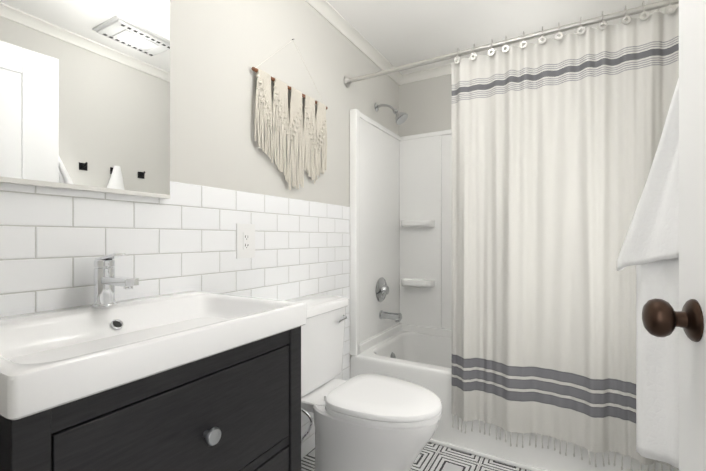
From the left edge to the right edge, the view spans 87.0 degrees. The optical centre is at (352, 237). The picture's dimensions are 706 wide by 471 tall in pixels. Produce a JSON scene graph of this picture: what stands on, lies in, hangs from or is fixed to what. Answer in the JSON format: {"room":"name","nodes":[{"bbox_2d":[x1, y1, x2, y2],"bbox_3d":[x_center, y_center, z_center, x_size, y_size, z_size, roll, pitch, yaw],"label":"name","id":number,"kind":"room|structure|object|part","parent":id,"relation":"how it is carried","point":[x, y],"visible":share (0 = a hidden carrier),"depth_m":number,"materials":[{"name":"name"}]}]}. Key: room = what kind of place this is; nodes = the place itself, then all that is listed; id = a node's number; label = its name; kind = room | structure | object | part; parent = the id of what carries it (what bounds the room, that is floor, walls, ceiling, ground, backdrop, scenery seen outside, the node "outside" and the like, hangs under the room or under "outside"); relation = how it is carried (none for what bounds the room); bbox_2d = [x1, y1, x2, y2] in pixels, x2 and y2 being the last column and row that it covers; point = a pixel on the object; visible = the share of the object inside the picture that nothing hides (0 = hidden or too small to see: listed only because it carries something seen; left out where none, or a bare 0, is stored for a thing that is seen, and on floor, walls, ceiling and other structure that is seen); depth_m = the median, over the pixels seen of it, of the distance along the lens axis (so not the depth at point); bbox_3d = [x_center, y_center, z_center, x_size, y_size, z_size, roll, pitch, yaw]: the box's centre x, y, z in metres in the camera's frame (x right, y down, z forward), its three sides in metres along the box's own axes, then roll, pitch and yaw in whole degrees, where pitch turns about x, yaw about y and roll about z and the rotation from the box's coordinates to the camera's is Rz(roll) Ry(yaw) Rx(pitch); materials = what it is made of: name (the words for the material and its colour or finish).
{"room":"bathroom","nodes":[
{"label":"bathroom","id":0,"kind":"room"},
{"bbox_2d":[170,0,398,357],"bbox_3d":[-0.364,-0.075,1.736,0.120,2.290,2.890,0,0,30],"label":"wall","id":1,"kind":"structure","parent":0,"point":[219,49],"depth_m":1.53,"materials":[{"name":"white paint"}]},
{"bbox_2d":[0,0,169,198],"bbox_3d":[-0.740,-0.588,0.921,0.022,0.925,0.608,0,0,30],"label":"mirror","id":2,"kind":"object","parent":1,"relation":"attached to","point":[84,95],"visible":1,"depth_m":0.98,"materials":[{"name":"clear glass"}]},
{"bbox_2d":[0,181,349,458],"bbox_3d":[-0.466,0.443,1.430,0.009,1.255,1.779,0,0,30],"label":"wall tile","id":3,"kind":"structure","parent":1,"relation":"attached to","point":[55,243],"depth_m":1.21,"materials":[{"name":"white tile"}]},
{"bbox_2d":[236,223,254,258],"bbox_3d":[-0.426,0.012,1.483,0.007,0.136,0.096,0,0,30],"label":"electrical outlet","id":4,"kind":"object","parent":3,"relation":"attached to","point":[245,240],"visible":1,"depth_m":1.48,"materials":[{"name":"white plastic"}]},
{"bbox_2d":[252,39,327,189],"bbox_3d":[-0.275,-0.577,1.736,0.036,0.715,0.530,0,0,30],"label":"macrame hanging","id":5,"kind":"object","parent":1,"relation":"attached to","point":[314,140],"visible":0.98,"depth_m":1.70,"materials":[{"name":"beige fabric"}]},
{"bbox_2d":[305,0,402,84],"bbox_3d":[-0.261,-1.195,1.746,0.050,0.050,2.530,0,0,30],"label":"crown molding","id":6,"kind":"structure","parent":1,"relation":"attached to","point":[333,16],"depth_m":2.19,"materials":[{"name":"white paint"}]},
{"bbox_2d":[301,442,528,470],"bbox_3d":[0.060,1.100,0.820,1.770,0.060,4.050,0,0,30],"label":"floor","id":7,"kind":"structure","parent":0,"point":[433,457],"depth_m":1.77,"materials":[{"name":"tile"}]},
{"bbox_2d":[0,253,306,470],"bbox_3d":[-0.492,0.554,0.874,0.500,1.032,0.634,0,0,30],"label":"bathroom vanity","id":8,"kind":"object","parent":7,"relation":"on","point":[189,381],"visible":1,"depth_m":0.76,"materials":[{"name":"black wood"}]},
{"bbox_2d":[92,253,138,307],"bbox_3d":[-0.610,0.108,0.954,0.155,0.141,0.054,0,0,30],"label":"faucet","id":9,"kind":"object","parent":8,"relation":"on","point":[105,280],"depth_m":0.96,"materials":[{"name":"silver metal"}]},
{"bbox_2d":[0,291,306,419],"bbox_3d":[-0.496,0.217,0.876,0.492,0.076,0.634,0,0,30],"label":"sink","id":10,"kind":"object","parent":8,"relation":"in","point":[58,364],"depth_m":0.77,"materials":[{"name":"white ceramic"}]},
{"bbox_2d":[286,294,441,470],"bbox_3d":[0.004,0.676,1.517,0.720,0.788,0.456,0,0,30],"label":"toilet","id":11,"kind":"object","parent":7,"relation":"on","point":[370,422],"visible":0.81,"depth_m":1.40,"materials":[{"name":"white ceramic"}]},
{"bbox_2d":[350,103,678,470],"bbox_3d":[0.821,0.078,2.140,1.528,1.985,0.760,0,0,30],"label":"bathtub","id":12,"kind":"object","parent":7,"relation":"on","point":[400,257],"visible":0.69,"depth_m":2.52,"materials":[{"name":"white plastic"}]},
{"bbox_2d":[401,220,434,226],"bbox_3d":[0.456,-0.103,2.686,0.250,0.048,0.085,0,0,30],"label":"shelf","id":13,"kind":"object","parent":12,"relation":"attached to","point":[404,223],"depth_m":2.64,"materials":[{"name":"white plastic"}]},
{"bbox_2d":[401,278,434,287],"bbox_3d":[0.456,0.327,2.685,0.250,0.048,0.085,0,0,30],"label":"shelf","id":14,"kind":"object","parent":12,"relation":"attached to","point":[405,282],"depth_m":2.66,"materials":[{"name":"white plastic"}]},
{"bbox_2d":[399,74,451,136],"bbox_3d":[1.043,-0.074,2.522,1.530,2.290,0.120,0,0,30],"label":"wall","id":15,"kind":"structure","parent":0,"point":[425,105],"depth_m":2.74,"materials":[{"name":"white paint"}]},
{"bbox_2d":[402,43,536,83],"bbox_3d":[1.000,-1.195,2.449,1.410,0.050,0.050,0,0,30],"label":"crown molding","id":16,"kind":"structure","parent":15,"relation":"attached to","point":[442,70],"depth_m":2.72,"materials":[{"name":"white paint"}]},
{"bbox_2d":[327,0,647,74],"bbox_3d":[0.060,-1.250,0.821,1.770,0.060,4.050,0,0,30],"label":"ceiling","id":17,"kind":"structure","parent":0,"point":[395,33],"depth_m":2.09,"materials":[{"name":"white paint"}]},
{"bbox_2d":[659,4,678,13],"bbox_3d":[1.065,-0.075,0.910,0.120,2.290,2.890,0,0,30],"label":"wall","id":18,"kind":"structure","parent":0,"point":[661,10],"depth_m":1.81,"materials":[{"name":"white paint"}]},
{"bbox_2d":[344,0,678,87],"bbox_3d":[0.624,-0.903,1.797,1.529,0.090,0.066,0,0,30],"label":"curtain rod","id":19,"kind":"object","parent":18,"relation":"attached to","point":[580,24],"visible":0.98,"depth_m":1.66,"materials":[{"name":"silver metal"}]},
{"bbox_2d":[451,6,678,470],"bbox_3d":[0.872,0.033,1.637,0.890,1.839,0.065,0,0,30],"label":"shower curtain","id":20,"kind":"object","parent":19,"relation":"hanging from","point":[555,143],"visible":0.81,"depth_m":1.65,"materials":[{"name":"fabric"}]},
{"bbox_2d":[643,0,662,16],"bbox_3d":[1.021,-1.195,1.005,0.050,0.050,2.530,0,0,30],"label":"crown molding","id":21,"kind":"structure","parent":18,"relation":"attached to","point":[649,1],"depth_m":1.92,"materials":[{"name":"white paint"}]},
{"bbox_3d":[-0.283,-0.076,0.228,1.530,2.290,0.120,0,0,30],"label":"wall","id":22,"kind":"structure","parent":0,"visible":0},
{"bbox_2d":[642,0,705,470],"bbox_3d":[0.477,0.048,0.349,0.183,2.020,0.810,0,0,25],"label":"door","id":23,"kind":"structure","parent":22,"relation":"in","point":[661,318],"depth_m":0.66,"materials":[{"name":"white paint"}]},
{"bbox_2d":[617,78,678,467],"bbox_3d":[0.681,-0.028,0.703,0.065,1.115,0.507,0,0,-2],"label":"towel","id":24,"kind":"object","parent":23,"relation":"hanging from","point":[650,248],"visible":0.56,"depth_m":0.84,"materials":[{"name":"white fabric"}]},
{"bbox_3d":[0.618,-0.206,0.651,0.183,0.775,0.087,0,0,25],"label":"knob","id":25,"kind":"part","parent":23,"relation":"part of","materials":[{"name":"brown metal"}]}
]}

